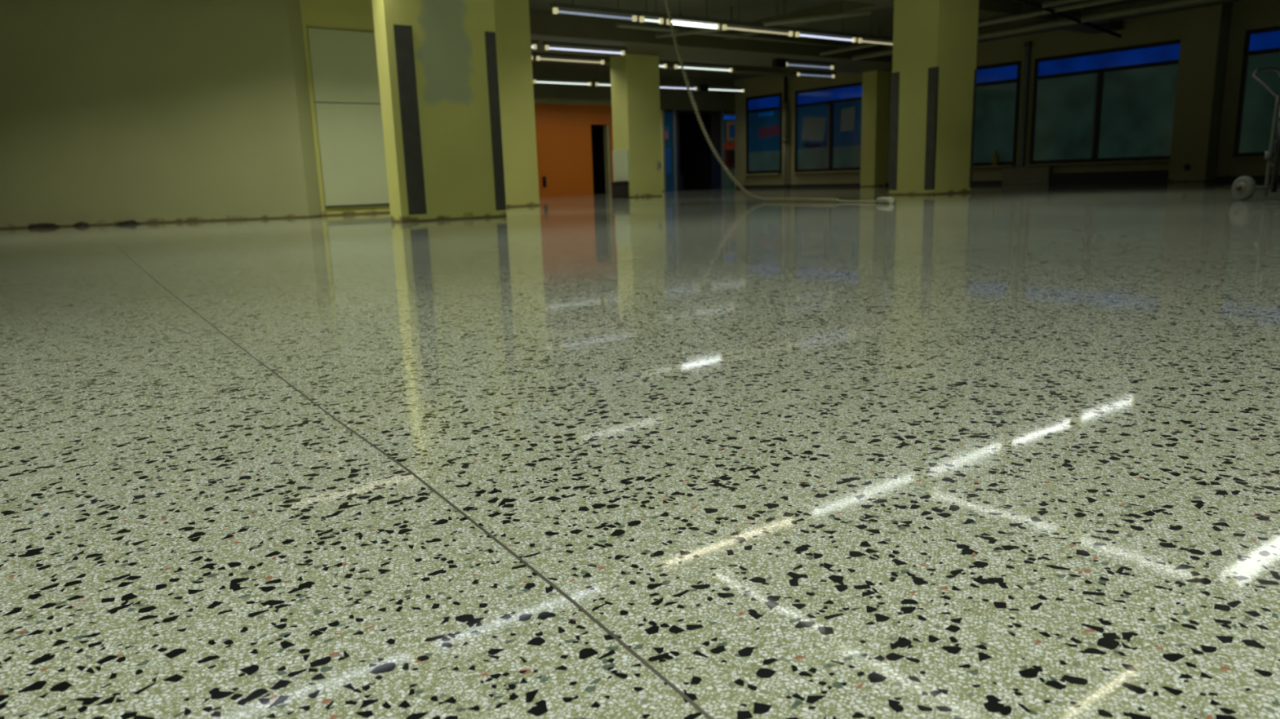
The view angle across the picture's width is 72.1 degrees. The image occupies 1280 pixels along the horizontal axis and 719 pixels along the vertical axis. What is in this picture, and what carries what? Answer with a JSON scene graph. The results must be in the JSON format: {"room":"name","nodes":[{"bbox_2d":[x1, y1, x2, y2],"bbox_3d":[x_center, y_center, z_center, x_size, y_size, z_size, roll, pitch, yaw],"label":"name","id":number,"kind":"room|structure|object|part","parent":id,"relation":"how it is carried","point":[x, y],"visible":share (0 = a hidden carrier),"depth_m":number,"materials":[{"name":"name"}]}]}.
{"room":"empty commercial space","nodes":[
{"label":"empty commercial space","id":0,"kind":"room"},
{"bbox_2d":[0,0,322,229],"bbox_3d":[-11.306,-3.457,11.890,13.052,3.500,1.026,-4,12,-11],"label":"wall","id":1,"kind":"structure","parent":0,"point":[112,112],"depth_m":12.30,"materials":[{"name":"beige paint"}]},
{"bbox_2d":[300,0,539,216],"bbox_3d":[-3.571,-4.218,14.405,3.800,3.500,0.700,-10,14,-35],"label":"wall","id":2,"kind":"structure","parent":0,"point":[512,17],"depth_m":14.86,"materials":[{"name":"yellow paint"}]},
{"bbox_2d":[306,27,380,103],"bbox_3d":[-4.027,-4.488,13.550,2.040,1.040,0.040,-10,14,-35],"label":"wall panel","id":3,"kind":"object","parent":2,"relation":"attached to","point":[344,68],"visible":0.44,"depth_m":13.22,"materials":[{"name":"white paint"}]},
{"bbox_2d":[314,102,389,208],"bbox_3d":[-3.984,-3.216,13.806,2.040,1.554,0.050,-10,14,-35],"label":"wall panel","id":4,"kind":"object","parent":2,"relation":"attached to","point":[351,141],"visible":0.42,"depth_m":13.48,"materials":[{"name":"white paint"}]},
{"bbox_2d":[533,102,614,196],"bbox_3d":[-3.731,-5.857,24.667,10.000,2.600,0.250,-10,14,-35],"label":"wall","id":5,"kind":"structure","parent":0,"point":[562,131],"depth_m":25.71,"materials":[{"name":"orange paint"}]},
{"bbox_2d":[542,176,546,186],"bbox_3d":[-2.737,-5.127,25.336,0.120,0.300,0.074,-10,14,-35],"label":"handle","id":6,"kind":"object","parent":5,"relation":"attached to","point":[544,178],"visible":1,"depth_m":25.33,"materials":[{"name":"black metal"}]},
{"bbox_2d":[533,97,611,105],"bbox_3d":[-3.764,-7.192,24.381,10.000,0.130,0.280,-10,14,-35],"label":"trim","id":7,"kind":"structure","parent":5,"relation":"on","point":[535,100],"depth_m":25.50,"materials":[{"name":"paint"}]},
{"bbox_2d":[591,124,605,193],"bbox_3d":[-1.955,-6.592,27.476,1.500,2.800,2.300,-10,14,-35],"label":"doorway","id":8,"kind":"structure","parent":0,"point":[597,131],"depth_m":27.78,"materials":[{"name":"black"}]},
{"bbox_2d":[532,67,734,111],"bbox_3d":[-2.079,-7.769,25.267,13.900,1.000,0.700,-10,14,-35],"label":"wall","id":9,"kind":"structure","parent":0,"point":[671,99],"depth_m":27.26,"materials":[{"name":"paint"}]},
{"bbox_2d":[0,179,1279,718],"bbox_3d":[-0.549,-2.025,12.454,30.000,0.200,33.000,-10,14,-35],"label":"floor","id":10,"kind":"structure","parent":0,"point":[989,451],"depth_m":1.27,"materials":[{"name":"stone"}]},
{"bbox_2d":[27,222,60,228],"bbox_3d":[-8.278,-1.862,12.210,0.425,0.061,0.111,-5,12,-14],"label":"rubble","id":11,"kind":"object","parent":10,"relation":"on","point":[38,225],"visible":0.95,"depth_m":12.18,"materials":[{"name":"paint"}]},
{"bbox_2d":[72,222,88,226],"bbox_3d":[-7.824,-1.896,12.300,0.194,0.062,0.140,-10,14,-35],"label":"rubble","id":12,"kind":"object","parent":10,"relation":"on","point":[80,224],"visible":0.92,"depth_m":12.28,"materials":[{"name":"paint"}]},
{"bbox_2d":[115,219,140,225],"bbox_3d":[-7.237,-1.940,12.423,0.317,0.063,0.112,-5,12,-17],"label":"rubble","id":13,"kind":"object","parent":10,"relation":"on","point":[129,222],"visible":0.94,"depth_m":12.39,"materials":[{"name":"paint"}]},
{"bbox_2d":[114,242,714,718],"bbox_3d":[-2.239,-0.366,4.125,0.489,0.001,8.700,-10,14,-35],"label":"trim","id":14,"kind":"structure","parent":10,"relation":"on","point":[693,704],"depth_m":0.94,"materials":[{"name":"metal"}]},
{"bbox_2d":[371,0,506,222],"bbox_3d":[-2.325,-3.274,10.228,1.340,3.250,0.354,-10,14,-35],"label":"column","id":15,"kind":"structure","parent":10,"relation":"on","point":[437,66],"depth_m":10.12,"materials":[{"name":"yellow paint"}]},
{"bbox_2d":[610,182,628,198],"bbox_3d":[-0.452,-3.853,19.988,0.155,0.350,0.490,-10,14,-35],"label":"crate","id":16,"kind":"object","parent":10,"relation":"on","point":[620,189],"visible":1,"depth_m":19.87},
{"bbox_3d":[-0.457,-3.998,19.958,0.155,0.045,0.490,-10,14,-35],"label":"lid","id":17,"kind":"part","parent":16,"relation":"part of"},
{"bbox_2d":[609,53,662,197],"bbox_3d":[-0.077,-5.280,20.041,0.910,3.100,0.620,-10,14,-35],"label":"column","id":18,"kind":"structure","parent":10,"relation":"on","point":[634,78],"depth_m":19.75,"materials":[{"name":"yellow paint"}]},
{"bbox_2d":[612,149,629,181],"bbox_3d":[-0.434,-4.395,19.935,0.040,0.690,0.580,-10,14,-35],"label":"board","id":19,"kind":"object","parent":18,"relation":"attached to","point":[620,157],"visible":1,"depth_m":19.89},
{"bbox_2d":[656,161,661,168],"bbox_3d":[0.438,-4.450,20.143,0.120,0.160,0.065,-10,14,-35],"label":"switch box","id":20,"kind":"object","parent":18,"relation":"attached to","point":[658,163],"visible":1,"depth_m":20.11,"materials":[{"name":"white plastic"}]},
{"bbox_2d":[660,110,664,191],"bbox_3d":[0.482,-6.558,27.678,0.450,2.500,0.250,-10,14,-35],"label":"wall pier","id":21,"kind":"object","parent":10,"relation":"on","point":[661,113],"visible":0.14,"depth_m":27.69,"materials":[{"name":"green paint"}]},
{"bbox_2d":[662,110,735,191],"bbox_3d":[2.055,-6.820,28.714,3.350,2.500,0.150,-10,14,-35],"label":"door","id":22,"kind":"structure","parent":21,"relation":"attached to","point":[720,180],"depth_m":28.76,"materials":[{"name":"grey metal"}]},
{"bbox_2d":[664,126,669,145],"bbox_3d":[0.845,-7.050,27.733,0.200,0.580,0.010,-10,14,-35],"label":"poster","id":23,"kind":"object","parent":22,"relation":"attached to","point":[666,128],"visible":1,"depth_m":27.74,"materials":[{"name":"blue paper"}]},
{"bbox_2d":[665,146,671,173],"bbox_3d":[0.887,-6.324,27.899,0.230,0.830,0.006,-10,14,-35],"label":"poster","id":24,"kind":"object","parent":22,"relation":"attached to","point":[668,151],"visible":1,"depth_m":27.90,"materials":[{"name":"blue paper"}]},
{"bbox_3d":[0.898,-6.583,27.889,0.350,2.440,0.020,-10,14,-35],"label":"pane","id":25,"kind":"part","parent":22,"relation":"part of","materials":[{"name":"blue glass"}]},
{"bbox_3d":[1.194,-6.106,28.228,0.180,1.350,0.050,-10,14,-35],"label":"kick panel","id":26,"kind":"part","parent":22,"relation":"part of","materials":[{"name":"grey paint"}]},
{"bbox_3d":[2.524,-6.342,29.175,0.400,1.350,0.050,-10,14,-35],"label":"kick panel","id":27,"kind":"part","parent":22,"relation":"part of","materials":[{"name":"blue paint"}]},
{"bbox_2d":[724,120,734,142],"bbox_3d":[3.050,-7.599,29.273,0.680,0.700,0.016,-10,14,-35],"label":"poster","id":28,"kind":"object","parent":22,"relation":"attached to","point":[729,126],"visible":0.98,"depth_m":29.21,"materials":[{"name":"paper"}]},
{"bbox_3d":[3.067,-7.602,29.284,0.480,0.620,0.004,-10,14,-35],"label":"golden frame","id":29,"kind":"part","parent":28,"relation":"part of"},
{"bbox_2d":[728,124,734,137],"bbox_3d":[3.070,-7.601,29.280,0.260,0.420,0.005,-10,14,-35],"label":"picture","id":30,"kind":"object","parent":28,"relation":"attached to","point":[731,127],"depth_m":29.27},
{"bbox_2d":[724,142,734,149],"bbox_3d":[3.055,-7.143,29.363,0.700,0.210,0.010,-10,14,-35],"label":"poster","id":31,"kind":"object","parent":22,"relation":"attached to","point":[726,145],"visible":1,"depth_m":29.30,"materials":[{"name":"red paper"}]},
{"bbox_2d":[724,115,734,119],"bbox_3d":[3.023,-8.026,29.169,0.640,0.100,0.035,-10,14,-35],"label":"sign","id":32,"kind":"object","parent":22,"relation":"attached to","point":[725,117],"visible":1,"depth_m":29.10,"materials":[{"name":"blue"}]},
{"bbox_3d":[3.050,-6.966,29.422,0.730,2.440,0.020,-10,14,-35],"label":"pane","id":33,"kind":"part","parent":22,"relation":"part of","materials":[{"name":"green glass"}]},
{"bbox_2d":[724,149,734,168],"bbox_3d":[3.077,-6.718,29.456,0.600,0.620,0.010,-10,14,-35],"label":"poster","id":34,"kind":"object","parent":22,"relation":"attached to","point":[729,153],"visible":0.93,"depth_m":29.40,"materials":[{"name":"red paper"}]},
{"bbox_2d":[664,0,893,204],"bbox_3d":[2.090,-3.839,12.302,3.767,3.250,1.080,9,16,42],"label":"hose","id":35,"kind":"object","parent":10,"relation":"on","point":[887,200],"visible":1,"depth_m":13.09,"materials":[{"name":"beige rubber"}]},
{"bbox_2d":[888,0,978,195],"bbox_3d":[4.946,-4.448,14.828,1.100,3.250,0.890,-10,14,-35],"label":"column","id":36,"kind":"structure","parent":10,"relation":"on","point":[933,86],"depth_m":14.51,"materials":[{"name":"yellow paint"}]},
{"bbox_2d":[1002,166,1052,184],"bbox_3d":[9.358,-4.456,21.283,0.149,0.400,1.200,-10,14,-35],"label":"duct cover","id":37,"kind":"object","parent":10,"relation":"on","point":[1033,175],"visible":0.99,"depth_m":21.21,"materials":[{"name":"brown metal"}]},
{"bbox_2d":[1005,168,1044,170],"bbox_3d":[9.298,-4.588,21.214,0.010,0.030,1.000,-10,14,-35],"label":"grille","id":38,"kind":"object","parent":37,"relation":"attached to","point":[1006,169],"depth_m":21.21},
{"bbox_2d":[1168,2,1232,182],"bbox_3d":[11.402,-5.412,17.907,0.500,3.500,0.700,-10,14,-35],"label":"pier","id":39,"kind":"object","parent":10,"relation":"on","point":[1205,31],"visible":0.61,"depth_m":17.73,"materials":[{"name":"brown paint"}]},
{"bbox_2d":[1183,164,1190,170],"bbox_3d":[11.218,-3.941,18.036,0.070,0.138,0.116,-10,14,-35],"label":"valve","id":40,"kind":"object","parent":39,"relation":"attached to","point":[1186,166],"visible":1,"depth_m":18.01,"materials":[{"name":"black metal"}]},
{"bbox_2d":[1231,66,1279,200],"bbox_3d":[6.453,-2.294,8.872,0.925,1.329,0.547,-4,12,-11],"label":"hand truck","id":41,"kind":"object","parent":10,"relation":"on","point":[1243,188],"visible":1,"depth_m":8.85,"materials":[{"name":"metal"}]},
{"bbox_3d":[6.304,-2.753,8.855,0.032,0.265,0.329,-4,12,-11],"label":"handle arm","id":42,"kind":"part","parent":41,"relation":"part of"},
{"bbox_3d":[6.430,-2.119,8.857,0.055,0.850,0.055,-10,14,-35],"label":"rail","id":43,"kind":"part","parent":41,"relation":"part of","materials":[{"name":"grey metal"}]},
{"bbox_2d":[678,112,711,189],"bbox_3d":[0.990,-7.165,29.817,2.900,2.800,2.700,-10,14,-35],"label":"doorway","id":44,"kind":"structure","parent":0,"point":[695,152],"depth_m":30.83,"materials":[{"name":"black"}]},
{"bbox_2d":[528,0,1146,79],"bbox_3d":[-0.665,-5.648,11.711,30.000,0.200,33.000,-10,14,-35],"label":"ceiling","id":45,"kind":"structure","parent":0,"point":[750,11],"depth_m":17.12,"materials":[{"name":"paint"}]},
{"bbox_2d":[530,40,538,48],"bbox_3d":[-2.650,-6.206,16.621,1.600,0.555,0.100,-10,14,-35],"label":"tube light","id":46,"kind":"object","parent":45,"relation":"hanging from","point":[533,42],"visible":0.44,"depth_m":17.05,"materials":[{"name":"white"}]},
{"bbox_2d":[533,62,592,85],"bbox_3d":[-2.066,-7.617,23.415,1.850,0.555,0.100,-10,14,-35],"label":"tube light","id":47,"kind":"object","parent":45,"relation":"hanging from","point":[535,78],"visible":0.93,"depth_m":23.42,"materials":[{"name":"white"}]},
{"bbox_2d":[534,52,605,64],"bbox_3d":[-1.530,-6.835,19.419,1.800,0.515,0.100,-10,14,-35],"label":"tube light","id":48,"kind":"object","parent":45,"relation":"hanging from","point":[538,55],"visible":0.94,"depth_m":19.40,"materials":[{"name":"white"}]},
{"bbox_2d":[542,40,626,55],"bbox_3d":[-1.098,-6.482,17.726,1.950,0.555,0.100,-10,14,-35],"label":"tube light","id":49,"kind":"object","parent":45,"relation":"hanging from","point":[546,44],"visible":0.94,"depth_m":17.69,"materials":[{"name":"white"}]},
{"bbox_2d":[550,0,639,21],"bbox_3d":[-0.709,-5.751,14.054,1.650,0.535,0.100,-10,14,-35],"label":"tube light","id":50,"kind":"object","parent":45,"relation":"hanging from","point":[555,6],"visible":1,"depth_m":14.03,"materials":[{"name":"white"}]},
{"bbox_2d":[594,67,610,85],"bbox_3d":[-0.595,-7.879,24.463,1.600,0.555,0.100,-10,14,-35],"label":"tube light","id":51,"kind":"object","parent":45,"relation":"hanging from","point":[597,82],"visible":0.41,"depth_m":24.16,"materials":[{"name":"white"}]},
{"bbox_2d":[637,0,665,23],"bbox_3d":[0.186,-5.910,14.691,0.530,0.535,0.100,-10,14,-35],"label":"tube light","id":52,"kind":"object","parent":45,"relation":"hanging from","point":[660,16],"visible":1,"depth_m":14.69,"materials":[{"name":"white"}]},
{"bbox_2d":[658,60,668,67],"bbox_3d":[0.042,-7.115,20.539,1.500,0.515,0.100,-10,14,-35],"label":"tube light","id":53,"kind":"object","parent":45,"relation":"hanging from","point":[660,62],"visible":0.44,"depth_m":20.91,"materials":[{"name":"white"}]},
{"bbox_2d":[531,51,822,77],"bbox_3d":[-0.173,-7.579,22.248,13.450,0.280,0.500,-10,14,-35],"label":"ceiling beam","id":54,"kind":"structure","parent":45,"relation":"attached to","point":[743,69],"depth_m":23.93,"materials":[{"name":"paint"}]},
{"bbox_2d":[659,69,697,90],"bbox_3d":[0.997,-8.162,25.597,1.750,0.555,0.100,-10,14,-35],"label":"tube light","id":55,"kind":"object","parent":45,"relation":"hanging from","point":[695,86],"visible":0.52,"depth_m":25.63,"materials":[{"name":"white"}]},
{"bbox_2d":[664,0,721,29],"bbox_3d":[0.924,-6.042,15.217,1.220,0.535,0.100,-10,14,-35],"label":"tube light","id":56,"kind":"object","parent":45,"relation":"hanging from","point":[681,18],"visible":0.87,"depth_m":15.23,"materials":[{"name":"white"}]},
{"bbox_2d":[697,71,708,91],"bbox_3d":[1.850,-8.246,25.990,0.320,0.600,0.160,-10,14,-35],"label":"box","id":57,"kind":"object","parent":45,"relation":"hanging from","point":[702,87],"visible":0.96,"depth_m":25.96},
{"bbox_2d":[672,61,733,71],"bbox_3d":[1.573,-7.387,21.631,1.900,0.515,0.100,-10,14,-35],"label":"tube light","id":58,"kind":"object","parent":45,"relation":"hanging from","point":[675,64],"visible":0.96,"depth_m":21.63,"materials":[{"name":"white"}]},
{"bbox_2d":[528,11,892,73],"bbox_3d":[0.400,-6.905,19.175,16.250,0.400,1.950,-10,14,-35],"label":"ceiling beam","id":59,"kind":"structure","parent":45,"relation":"attached to","point":[548,27],"depth_m":18.99,"materials":[{"name":"paint"}]},
{"bbox_2d":[708,71,745,92],"bbox_3d":[2.508,-8.431,26.674,1.800,0.555,0.100,-10,14,-35],"label":"tube light","id":60,"kind":"object","parent":45,"relation":"hanging from","point":[710,86],"visible":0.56,"depth_m":26.78,"materials":[{"name":"white"}]},
{"bbox_2d":[615,17,852,47],"bbox_3d":[2.297,-6.955,18.720,6.800,0.239,0.077,-10,14,-35],"label":"ceiling pipe","id":61,"kind":"object","parent":45,"relation":"hanging from","point":[617,24],"visible":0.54,"depth_m":18.57,"materials":[{"name":"grey metal"}]},
{"bbox_2d":[720,0,795,36],"bbox_3d":[2.173,-6.264,16.107,1.800,0.535,0.100,-10,14,-35],"label":"tube light","id":62,"kind":"object","parent":45,"relation":"hanging from","point":[724,23],"visible":1,"depth_m":16.06,"materials":[{"name":"white"}]},
{"bbox_2d":[655,0,871,38],"bbox_3d":[2.167,-6.341,16.183,4.115,0.414,0.088,4,13,26],"label":"ceiling pipe","id":63,"kind":"object","parent":45,"relation":"hanging from","point":[864,12],"visible":0.87,"depth_m":15.95,"materials":[{"name":"grey metal"}]},
{"bbox_2d":[772,58,786,68],"bbox_3d":[3.307,-7.243,20.870,0.320,0.600,0.160,-10,14,-35],"label":"box","id":64,"kind":"object","parent":45,"relation":"hanging from","point":[780,64],"visible":0.93,"depth_m":20.84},
{"bbox_2d":[720,0,887,39],"bbox_3d":[5.209,-6.197,14.475,0.300,0.200,18.600,-10,14,-35],"label":"ceiling beam","id":65,"kind":"structure","parent":45,"relation":"attached to","point":[847,6],"depth_m":16.79,"materials":[{"name":"paint"}]},
{"bbox_2d":[784,58,835,69],"bbox_3d":[4.141,-7.413,21.459,1.750,0.555,0.100,-10,14,-35],"label":"tube light","id":66,"kind":"object","parent":45,"relation":"hanging from","point":[793,61],"visible":0.97,"depth_m":21.47,"materials":[{"name":"white"}]},
{"bbox_2d":[795,69,835,78],"bbox_3d":[4.797,-7.961,23.928,1.500,0.515,0.100,-10,14,-35],"label":"tube light","id":67,"kind":"object","parent":45,"relation":"hanging from","point":[797,71],"visible":0.96,"depth_m":23.91,"materials":[{"name":"white"}]},
{"bbox_2d":[793,17,857,42],"bbox_3d":[3.644,-6.525,17.155,1.750,0.535,0.100,-10,14,-35],"label":"tube light","id":68,"kind":"object","parent":45,"relation":"hanging from","point":[797,30],"visible":0.98,"depth_m":17.13,"materials":[{"name":"white"}]},
{"bbox_2d":[856,16,893,44],"bbox_3d":[5.054,-6.776,18.160,1.650,0.535,0.100,-10,14,-35],"label":"tube light","id":69,"kind":"object","parent":45,"relation":"hanging from","point":[860,37],"visible":0.53,"depth_m":17.95,"materials":[{"name":"white"}]},
{"bbox_2d":[819,0,1123,55],"bbox_3d":[8.106,-6.283,14.915,0.097,0.388,13.913,-9,14,-33],"label":"ceiling pipe","id":70,"kind":"object","parent":45,"relation":"hanging from","point":[1091,2],"visible":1,"depth_m":16.42,"materials":[{"name":"grey metal"}]},
{"bbox_2d":[844,0,1123,34],"bbox_3d":[-0.358,-5.431,11.727,26.450,0.250,0.600,-10,14,-35],"label":"ceiling beam","id":71,"kind":"structure","parent":45,"relation":"attached to","point":[988,9],"depth_m":16.96,"materials":[{"name":"paint"}]},
{"bbox_2d":[782,0,1246,72],"bbox_3d":[9.643,-6.961,17.639,0.300,0.250,18.600,-10,14,-35],"label":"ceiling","id":72,"kind":"structure","parent":45,"relation":"attached to","point":[1147,2],"depth_m":17.67,"materials":[{"name":"paint"}]},
{"bbox_2d":[851,0,1218,60],"bbox_3d":[9.174,-6.449,15.681,0.135,0.438,13.902,-10,14,-34],"label":"ceiling pipe","id":73,"kind":"object","parent":45,"relation":"hanging from","point":[1168,4],"visible":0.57,"depth_m":16.83,"materials":[{"name":"grey metal"}]},
{"bbox_2d":[1041,0,1084,8],"bbox_3d":[9.143,-5.693,11.952,0.097,0.418,7.806,-9,14,-33],"label":"ceiling pipe","id":74,"kind":"object","parent":45,"relation":"hanging from","point":[1053,2],"visible":1,"depth_m":14.94,"materials":[{"name":"grey metal"}]},
{"bbox_2d":[1016,0,1121,37],"bbox_3d":[7.942,-6.501,16.310,5.867,0.511,0.062,-13,16,-43],"label":"ceiling pipe","id":75,"kind":"object","parent":45,"relation":"hanging from","point":[1026,2],"visible":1,"depth_m":16.43,"materials":[{"name":"grey metal"}]},
{"bbox_2d":[860,70,888,186],"bbox_3d":[6.525,-6.599,24.454,0.500,3.500,0.500,-10,14,-35],"label":"column","id":76,"kind":"structure","parent":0,"point":[875,83],"depth_m":24.32,"materials":[{"name":"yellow paint"}]},
{"bbox_2d":[733,0,1279,188],"bbox_3d":[10.374,-5.790,19.908,0.250,3.500,33.000,-10,14,-35],"label":"wall","id":77,"kind":"structure","parent":0,"point":[1248,15],"depth_m":20.36,"materials":[{"name":"brown paint"}]},
{"bbox_2d":[742,93,782,175],"bbox_3d":[3.946,-7.210,28.269,0.260,2.475,1.660,-10,14,-35],"label":"window","id":78,"kind":"structure","parent":77,"relation":"in","point":[763,154],"depth_m":28.32,"materials":[{"name":"blue glass"}]},
{"bbox_3d":[3.944,-6.008,28.485,0.159,0.035,1.660,-10,14,-35],"label":"sill","id":79,"kind":"part","parent":78,"relation":"part of","materials":[{"name":"brown paint"}]},
{"bbox_3d":[3.999,-7.342,28.284,0.020,1.255,1.450,-10,14,-35],"label":"pane","id":80,"kind":"part","parent":78,"relation":"part of","materials":[{"name":"blue glass"}]},
{"bbox_3d":[3.972,-8.194,28.110,0.020,0.315,1.450,-10,14,-35],"label":"transom pane","id":81,"kind":"part","parent":78,"relation":"part of","materials":[{"name":"blue glass"}]},
{"bbox_3d":[4.028,-6.427,28.472,0.020,0.615,1.450,-10,14,-35],"label":"pane","id":82,"kind":"part","parent":78,"relation":"part of","materials":[{"name":"clear glass"}]},
{"bbox_2d":[758,111,773,116],"bbox_3d":[4.024,-7.839,28.100,0.005,0.100,0.700,-10,14,-35],"label":"sign","id":83,"kind":"object","parent":78,"relation":"attached to","point":[770,113],"visible":1,"depth_m":28.08,"materials":[{"name":"blue"}]},
{"bbox_2d":[759,124,779,137],"bbox_3d":[4.130,-7.298,28.087,0.005,0.358,0.920,-10,14,-35],"label":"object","id":84,"kind":"structure","parent":78,"relation":"attached to","point":[771,130],"depth_m":28.05,"materials":[{"name":"glass"}]},
{"bbox_2d":[782,76,789,184],"bbox_3d":[4.530,-7.168,27.338,0.203,3.400,0.203,-10,14,-35],"label":"downpipe","id":85,"kind":"object","parent":77,"relation":"attached to","point":[785,139],"visible":0.91,"depth_m":27.26,"materials":[{"name":"black metal"}]},
{"bbox_2d":[790,82,862,173],"bbox_3d":[5.652,-6.795,25.979,0.260,2.475,3.050,-10,14,-35],"label":"window","id":86,"kind":"structure","parent":77,"relation":"in","point":[842,153],"depth_m":26.05,"materials":[{"name":"blue glass"}]},
{"bbox_3d":[5.274,-6.124,26.799,0.020,0.615,1.285,-10,14,-35],"label":"pane","id":87,"kind":"part","parent":86,"relation":"part of","materials":[{"name":"clear glass"}]},
{"bbox_3d":[5.245,-7.039,26.612,0.020,1.255,1.285,-10,14,-35],"label":"pane","id":88,"kind":"part","parent":86,"relation":"part of","materials":[{"name":"blue glass"}]},
{"bbox_2d":[801,116,826,141],"bbox_3d":[5.254,-6.986,26.588,0.004,0.760,1.000,-10,14,-35],"label":"paper sheet","id":89,"kind":"object","parent":86,"relation":"attached to","point":[813,128],"visible":1,"depth_m":26.59,"materials":[{"name":"white paper"}]},
{"bbox_2d":[802,142,826,147],"bbox_3d":[5.284,-6.507,26.665,0.005,0.150,0.950,-10,14,-35],"label":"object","id":90,"kind":"structure","parent":86,"relation":"attached to","point":[804,144],"depth_m":26.69,"materials":[{"name":"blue paint"}]},
{"bbox_3d":[5.649,-5.593,26.195,0.159,0.035,3.050,-10,14,-35],"label":"sill","id":91,"kind":"part","parent":86,"relation":"part of","materials":[{"name":"brown paint"}]},
{"bbox_3d":[5.677,-7.779,25.820,0.020,0.315,2.840,-10,14,-35],"label":"transom pane","id":92,"kind":"part","parent":86,"relation":"part of","materials":[{"name":"blue glass"}]},
{"bbox_3d":[6.157,-5.909,25.613,0.020,0.615,1.405,-10,14,-35],"label":"pane","id":93,"kind":"part","parent":86,"relation":"part of","materials":[{"name":"clear glass"}]},
{"bbox_3d":[6.128,-6.824,25.425,0.020,1.255,1.405,-10,14,-35],"label":"pane","id":94,"kind":"part","parent":86,"relation":"part of","materials":[{"name":"blue glass"}]},
{"bbox_2d":[840,106,855,131],"bbox_3d":[6.026,-6.973,25.508,0.004,0.680,0.530,-10,14,-35],"label":"paper sheet","id":95,"kind":"object","parent":86,"relation":"attached to","point":[847,117],"visible":1,"depth_m":25.50,"materials":[{"name":"white paper"}]},
{"bbox_2d":[973,60,1021,168],"bbox_3d":[8.684,-6.056,21.908,0.260,2.475,1.590,-10,14,-35],"label":"window","id":96,"kind":"structure","parent":77,"relation":"in","point":[997,85],"depth_m":21.77,"materials":[{"name":"green glass"}]},
{"bbox_3d":[8.681,-4.855,22.124,0.159,0.035,1.590,-10,14,-35],"label":"sill","id":97,"kind":"part","parent":96,"relation":"part of","materials":[{"name":"brown paint"}]},
{"bbox_3d":[8.746,-5.888,21.985,0.020,1.870,1.380,-10,14,-35],"label":"pane","id":98,"kind":"part","parent":96,"relation":"part of","materials":[{"name":"green glass"}]},
{"bbox_2d":[991,150,999,165],"bbox_3d":[8.844,-5.017,21.856,0.150,0.380,0.150,-10,14,-35],"label":"spray bottle","id":99,"kind":"object","parent":96,"relation":"on","point":[995,157],"visible":1,"depth_m":21.81,"materials":[{"name":"yellow plastic"}]},
{"bbox_3d":[8.710,-7.041,21.749,0.020,0.315,1.380,-10,14,-35],"label":"transom pane","id":100,"kind":"part","parent":96,"relation":"part of","materials":[{"name":"blue glass"}]},
{"bbox_2d":[736,175,1279,188],"bbox_3d":[11.663,-3.773,18.367,0.020,0.090,28.450,-10,14,-35],"label":"baseboard","id":101,"kind":"structure","parent":77,"relation":"attached to","point":[1255,177],"depth_m":25.72,"materials":[{"name":"black"}]},
{"bbox_2d":[1018,41,1032,167],"bbox_3d":[9.240,-5.949,21.138,0.120,3.210,0.140,-10,14,-35],"label":"wall post","id":102,"kind":"object","parent":77,"relation":"attached to","point":[1028,45],"visible":1,"depth_m":21.07,"materials":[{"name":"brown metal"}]},
{"bbox_2d":[1024,39,1180,165],"bbox_3d":[10.319,-5.659,19.714,0.260,2.475,3.320,-10,14,-35],"label":"window","id":103,"kind":"structure","parent":77,"relation":"in","point":[1113,105],"depth_m":19.65,"materials":[{"name":"teal glass"}]},
{"bbox_3d":[9.877,-5.613,20.467,0.020,1.870,1.405,-10,14,-35],"label":"pane","id":104,"kind":"part","parent":103,"relation":"part of","materials":[{"name":"green glass"}]},
{"bbox_3d":[10.316,-4.457,19.930,0.159,0.035,3.320,-10,14,-35],"label":"sill","id":105,"kind":"part","parent":103,"relation":"part of","materials":[{"name":"brown paint"}]},
{"bbox_3d":[10.344,-6.643,19.554,0.020,0.315,3.110,-10,14,-35],"label":"transom pane","id":106,"kind":"part","parent":103,"relation":"part of","materials":[{"name":"blue glass"}]},
{"bbox_3d":[10.840,-5.378,19.174,0.020,1.870,1.555,-10,14,-35],"label":"pane","id":107,"kind":"part","parent":103,"relation":"part of","materials":[{"name":"green glass"}]},
{"bbox_2d":[1049,170,1168,183],"bbox_3d":[10.568,-4.096,19.735,0.079,0.240,2.770,-10,14,-35],"label":"trim","id":108,"kind":"structure","parent":77,"relation":"attached to","point":[1139,175],"depth_m":19.69,"materials":[{"name":"black"}]},
{"bbox_2d":[1228,26,1279,159],"bbox_3d":[12.890,-5.033,16.261,0.260,2.475,3.260,-10,14,-35],"label":"window","id":109,"kind":"structure","parent":77,"relation":"in","point":[1256,104],"depth_m":17.32,"materials":[{"name":"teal glass"}]},
{"bbox_3d":[12.887,-3.831,16.477,0.159,0.035,3.260,-10,14,-35],"label":"sill","id":110,"kind":"part","parent":109,"relation":"part of","materials":[{"name":"brown paint"}]},
{"bbox_3d":[12.490,-4.977,16.959,0.020,1.870,1.485,-10,14,-35],"label":"pane","id":111,"kind":"part","parent":109,"relation":"part of","materials":[{"name":"green glass"}]},
{"bbox_3d":[12.916,-6.017,16.102,0.020,0.315,3.050,-10,14,-35],"label":"transom pane","id":112,"kind":"part","parent":109,"relation":"part of","materials":[{"name":"blue glass"}]}
]}

